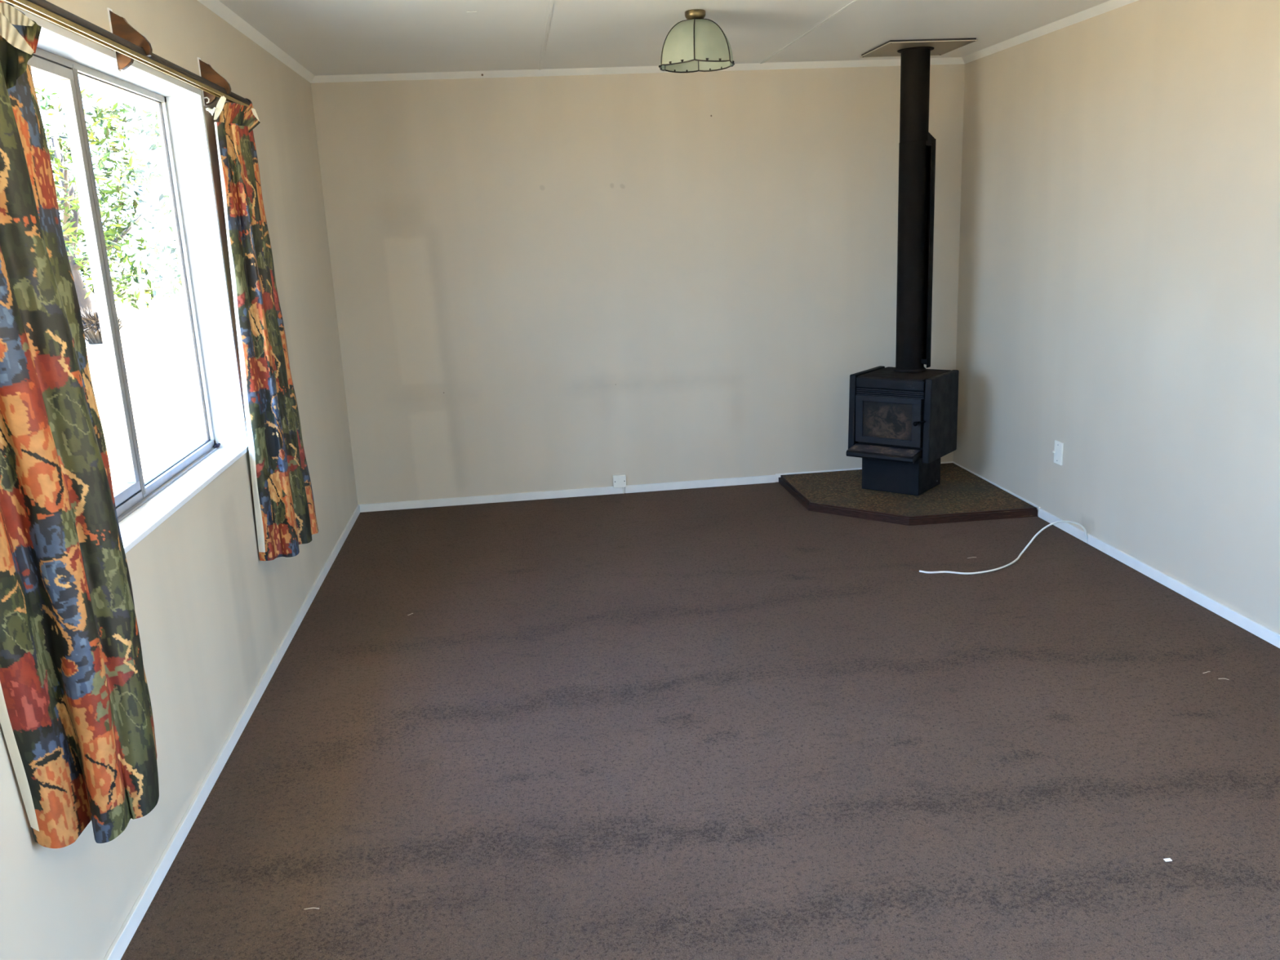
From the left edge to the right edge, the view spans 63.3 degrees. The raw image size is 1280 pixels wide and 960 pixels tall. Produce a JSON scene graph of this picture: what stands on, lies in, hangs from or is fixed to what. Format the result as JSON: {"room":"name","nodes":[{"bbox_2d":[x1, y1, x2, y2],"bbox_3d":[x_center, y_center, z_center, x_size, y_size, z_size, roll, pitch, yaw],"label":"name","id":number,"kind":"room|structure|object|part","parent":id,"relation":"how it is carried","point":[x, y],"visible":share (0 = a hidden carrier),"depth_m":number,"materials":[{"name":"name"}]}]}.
{"room":"living room","nodes":[
{"label":"living room","id":0,"kind":"room"},
{"bbox_2d":[0,0,357,959],"bbox_3d":[-1.327,-0.086,2.228,0.140,2.550,7.400,-4,14,-6],"label":"wall","id":1,"kind":"structure","parent":0,"point":[212,616],"depth_m":3.30,"materials":[{"name":"white paint"}]},
{"bbox_2d":[0,0,252,553],"bbox_3d":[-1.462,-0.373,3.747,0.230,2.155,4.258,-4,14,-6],"label":"window","id":2,"kind":"structure","parent":1,"relation":"in","point":[63,55],"depth_m":3.22,"materials":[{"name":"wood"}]},
{"bbox_2d":[0,0,159,848],"bbox_3d":[-1.125,-0.082,1.946,0.171,1.607,0.558,-3,14,0],"label":"curtain","id":3,"kind":"object","parent":2,"relation":"hanging from","point":[77,719],"visible":1,"depth_m":1.97,"materials":[{"name":"fabric"}]},
{"bbox_3d":[-1.430,-0.434,2.486,0.028,1.135,0.766,-4,14,-6],"label":"sash","id":4,"kind":"part","parent":2,"relation":"part of","materials":[{"name":"metal"}]},
{"bbox_3d":[-1.472,-0.515,2.853,0.042,1.199,1.570,-4,14,-6],"label":"frame","id":5,"kind":"part","parent":2,"relation":"part of","materials":[{"name":"metal"}]},
{"bbox_3d":[-1.331,-1.141,2.659,0.092,0.155,2.484,-4,14,-6],"label":"curtain rail","id":6,"kind":"part","parent":2,"relation":"part of","materials":[{"name":"gold metal"}]},
{"bbox_2d":[213,443,220,448],"bbox_3d":[-1.518,-0.124,3.732,0.022,0.016,0.041,-4,14,-6],"label":"clump","id":7,"kind":"object","parent":2,"relation":"on","point":[215,445],"visible":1,"depth_m":3.72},
{"bbox_2d":[205,95,318,560],"bbox_3d":[-1.366,-0.538,3.808,0.129,1.619,0.420,-2,14,1],"label":"curtain","id":8,"kind":"object","parent":2,"relation":"hanging from","point":[286,519],"visible":1,"depth_m":3.76,"materials":[{"name":"fabric"}]},
{"bbox_3d":[-1.438,-1.238,3.491,0.036,0.027,0.014,-4,14,-6],"label":"draw cord","id":9,"kind":"part","parent":8,"relation":"part of","materials":[{"name":"white plastic"}]},
{"bbox_2d":[102,504,359,959],"bbox_3d":[-1.202,1.026,2.506,0.011,0.047,7.389,-4,14,-6],"label":"baseboard","id":10,"kind":"structure","parent":1,"relation":"attached to","point":[124,936],"depth_m":3.05,"materials":[{"name":"white wood"}]},
{"bbox_2d":[197,0,315,83],"bbox_3d":[-1.294,-1.265,1.948,0.032,0.032,7.400,-4,14,-6],"label":"trim","id":11,"kind":"structure","parent":1,"relation":"attached to","point":[216,6],"depth_m":4.26,"materials":[{"name":"beige paint"}]},
{"bbox_2d":[311,63,964,504],"bbox_3d":[0.091,-1.095,6.066,3.905,2.550,0.140,-4,14,-6],"label":"wall","id":12,"kind":"structure","parent":0,"point":[544,283],"depth_m":5.95,"materials":[{"name":"beige paint"}]},
{"bbox_2d":[613,474,626,493],"bbox_3d":[-0.122,0.026,6.221,0.077,0.117,0.031,-4,14,-6],"label":"junction box","id":13,"kind":"object","parent":12,"relation":"attached to","point":[620,480],"visible":1,"depth_m":6.20,"materials":[{"name":"white plastic"}]},
{"bbox_3d":[-0.121,0.008,6.207,0.077,0.076,0.010,-4,14,-6],"label":"box lid","id":14,"kind":"part","parent":13,"relation":"part of","materials":[{"name":"white plastic"}]},
{"bbox_2d":[311,57,964,83],"bbox_3d":[0.049,-2.248,5.694,3.625,0.032,0.032,-4,14,-6],"label":"trim","id":15,"kind":"structure","parent":12,"relation":"attached to","point":[952,60],"depth_m":5.66,"materials":[{"name":"beige paint"}]},
{"bbox_2d":[357,461,952,512],"bbox_3d":[0.149,0.037,6.268,3.625,0.052,0.011,-4,14,-6],"label":"baseboard","id":16,"kind":"structure","parent":12,"relation":"attached to","point":[605,490],"depth_m":6.21,"materials":[{"name":"white wood"}]},
{"bbox_2d":[218,0,1110,75],"bbox_3d":[0.484,-1.465,2.120,3.905,0.120,7.680,-4,14,-6],"label":"ceiling","id":17,"kind":"structure","parent":0,"point":[324,37],"depth_m":4.57,"materials":[{"name":"paint"}]},
{"bbox_2d":[537,0,555,70],"bbox_3d":[-0.102,-1.361,2.057,0.029,0.006,7.370,-4,14,-6],"label":"trim","id":18,"kind":"structure","parent":17,"relation":"attached to","point":[551,1],"depth_m":4.54,"materials":[{"name":"paint"}]},
{"bbox_2d":[658,8,734,72],"bbox_3d":[0.230,-1.811,4.274,0.316,0.217,0.318,-4,14,-6],"label":"ceiling light","id":19,"kind":"object","parent":17,"relation":"attached to","point":[696,43],"visible":1,"depth_m":4.18,"materials":[{"name":"beige glass"}]},
{"bbox_3d":[0.140,-1.796,4.299,0.131,0.178,0.156,-4,14,-6],"label":"glass panel","id":20,"kind":"part","parent":19,"relation":"part of","materials":[{"name":"glass"}]},
{"bbox_3d":[0.161,-1.770,4.190,0.146,0.178,0.147,-4,14,-6],"label":"glass panel","id":21,"kind":"part","parent":19,"relation":"part of","materials":[{"name":"green glass"}]},
{"bbox_3d":[0.180,-1.813,4.359,0.153,0.178,0.135,-4,14,-6],"label":"glass panel","id":22,"kind":"part","parent":19,"relation":"part of","materials":[{"name":"glass"}]},
{"bbox_3d":[0.281,-1.777,4.197,0.153,0.178,0.135,-4,14,-6],"label":"glass panel","id":23,"kind":"part","parent":19,"relation":"part of","materials":[{"name":"green glass"}]},
{"bbox_3d":[0.300,-1.820,4.366,0.146,0.178,0.147,-4,14,-6],"label":"glass panel","id":24,"kind":"part","parent":19,"relation":"part of","materials":[{"name":"glass"}]},
{"bbox_3d":[0.321,-1.794,4.257,0.131,0.178,0.156,-4,14,-6],"label":"glass panel","id":25,"kind":"part","parent":19,"relation":"part of","materials":[{"name":"green glass"}]},
{"bbox_2d":[758,0,858,63],"bbox_3d":[1.108,-1.447,2.186,0.029,0.006,7.370,-4,14,-6],"label":"trim","id":26,"kind":"structure","parent":17,"relation":"attached to","point":[854,1],"depth_m":4.75,"materials":[{"name":"paint"}]},
{"bbox_2d":[859,37,977,57],"bbox_3d":[1.442,-2.248,5.414,0.458,0.018,0.458,-4,14,-6],"label":"ceiling plate","id":27,"kind":"object","parent":17,"relation":"attached to","point":[891,48],"visible":0.82,"depth_m":5.33,"materials":[{"name":"beige metal"}]},
{"bbox_2d":[120,481,1279,959],"bbox_3d":[0.593,0.979,2.722,3.905,0.120,7.680,-4,14,-6],"label":"floor","id":28,"kind":"structure","parent":0,"point":[738,722],"depth_m":3.14,"materials":[{"name":"brown carpet"}]},
{"bbox_2d":[778,462,1037,525],"bbox_3d":[1.458,0.080,5.869,1.106,0.045,1.088,-4,14,-6],"label":"hearth","id":29,"kind":"object","parent":28,"relation":"on","point":[961,495],"visible":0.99,"depth_m":5.67,"materials":[{"name":"brown stone"}]},
{"bbox_2d":[845,365,959,495],"bbox_3d":[1.450,-0.267,5.805,0.479,0.660,0.498,8,18,37],"label":"wood stove","id":30,"kind":"object","parent":29,"relation":"on","point":[901,424],"visible":1,"depth_m":5.70,"materials":[{"name":"black metal"}]},
{"bbox_3d":[1.297,-0.401,5.946,0.038,0.455,0.397,8,18,37],"label":"panel","id":31,"kind":"part","parent":30,"relation":"part of","materials":[{"name":"black metal"}]},
{"bbox_2d":[845,443,922,463],"bbox_3d":[1.333,-0.146,5.686,0.390,0.054,0.121,8,18,37],"label":"shelf","id":32,"kind":"object","parent":30,"relation":"attached to","point":[896,452],"depth_m":5.66,"materials":[{"name":"black metal"}]},
{"bbox_3d":[1.354,-0.327,5.681,0.292,0.201,0.004,8,18,37],"label":"door glass","id":33,"kind":"part","parent":30,"relation":"part of","materials":[{"name":"black glass"}]},
{"bbox_3d":[1.359,-0.326,5.683,0.383,0.264,0.032,8,18,37],"label":"door","id":34,"kind":"part","parent":30,"relation":"part of","materials":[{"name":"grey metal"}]},
{"bbox_3d":[1.470,-0.588,5.772,0.381,0.013,0.385,8,18,37],"label":"plate","id":35,"kind":"part","parent":30,"relation":"part of","materials":[{"name":"black metal"}]},
{"bbox_2d":[893,48,936,372],"bbox_3d":[1.490,-1.439,5.634,0.211,1.692,0.202,8,18,37],"label":"flue pipe","id":36,"kind":"object","parent":30,"relation":"on","point":[917,146],"visible":0.95,"depth_m":5.58,"materials":[{"name":"black metal"}]},
{"bbox_3d":[1.486,-0.302,5.532,0.056,0.030,0.054,8,18,37],"label":"door handle","id":37,"kind":"part","parent":30,"relation":"part of","materials":[{"name":"black metal"}]},
{"bbox_3d":[1.643,-0.350,5.677,0.038,0.455,0.397,8,18,37],"label":"panel","id":38,"kind":"part","parent":30,"relation":"part of","materials":[{"name":"black metal"}]},
{"bbox_2d":[910,520,1088,574],"bbox_3d":[1.693,0.306,4.718,0.954,0.134,0.169,-7,14,-16],"label":"cable","id":39,"kind":"object","parent":28,"relation":"on","point":[1057,522],"visible":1,"depth_m":4.70,"materials":[{"name":"plastic"}]},
{"bbox_2d":[1163,857,1172,861],"bbox_3d":[1.290,0.929,2.541,0.017,0.002,0.010,-4,14,-6],"label":"paper fleck","id":40,"kind":"object","parent":28,"relation":"on","point":[1166,859],"visible":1,"depth_m":2.54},
{"bbox_2d":[953,0,1279,634],"bbox_3d":[2.407,-0.351,2.625,0.140,2.550,7.400,-4,14,-6],"label":"wall","id":41,"kind":"structure","parent":0,"point":[1118,297],"depth_m":4.42,"materials":[{"name":"beige paint"}]},
{"bbox_2d":[962,0,1138,63],"bbox_3d":[2.269,-1.518,2.327,0.032,0.032,7.400,-4,14,-6],"label":"trim","id":42,"kind":"structure","parent":41,"relation":"attached to","point":[1110,5],"depth_m":4.93,"materials":[{"name":"beige paint"}]},
{"bbox_2d":[1053,440,1063,465],"bbox_3d":[2.074,-0.135,5.158,0.017,0.115,0.076,-4,14,-6],"label":"blank wall plate","id":43,"kind":"object","parent":41,"relation":"attached to","point":[1058,451],"visible":1,"depth_m":5.15,"materials":[{"name":"white plastic"}]},
{"bbox_2d":[952,461,1279,648],"bbox_3d":[2.232,0.476,4.106,0.011,0.052,4.875,-4,14,-6],"label":"baseboard","id":44,"kind":"structure","parent":41,"relation":"attached to","point":[1224,611],"depth_m":4.35,"materials":[{"name":"white wood"}]},
{"label":"outside","id":45,"kind":"structure","parent":0,"visible":0},
{"bbox_2d":[84,280,204,491],"bbox_3d":[-1.620,0.819,6.243,120.000,0.300,120.000,-4,14,-6],"label":"ground","id":46,"kind":"structure","parent":45,"point":[158,358],"depth_m":16.11,"materials":[{"name":"white"}]},
{"bbox_2d":[35,87,183,316],"bbox_3d":[-13.721,-6.355,24.784,6.240,5.845,8.891,-4,14,-6],"label":"tree","id":47,"kind":"object","parent":46,"relation":"on","point":[69,203],"visible":0.5,"depth_m":24.73,"materials":[{"name":"green plant"}]},
{"bbox_2d":[80,304,140,344],"bbox_3d":[-12.144,-3.500,23.185,1.907,0.892,1.801,3,15,20],"label":"dry shrub","id":48,"kind":"object","parent":46,"relation":"on","point":[91,322],"visible":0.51,"depth_m":22.89,"materials":[{"name":"plant"}]}
]}

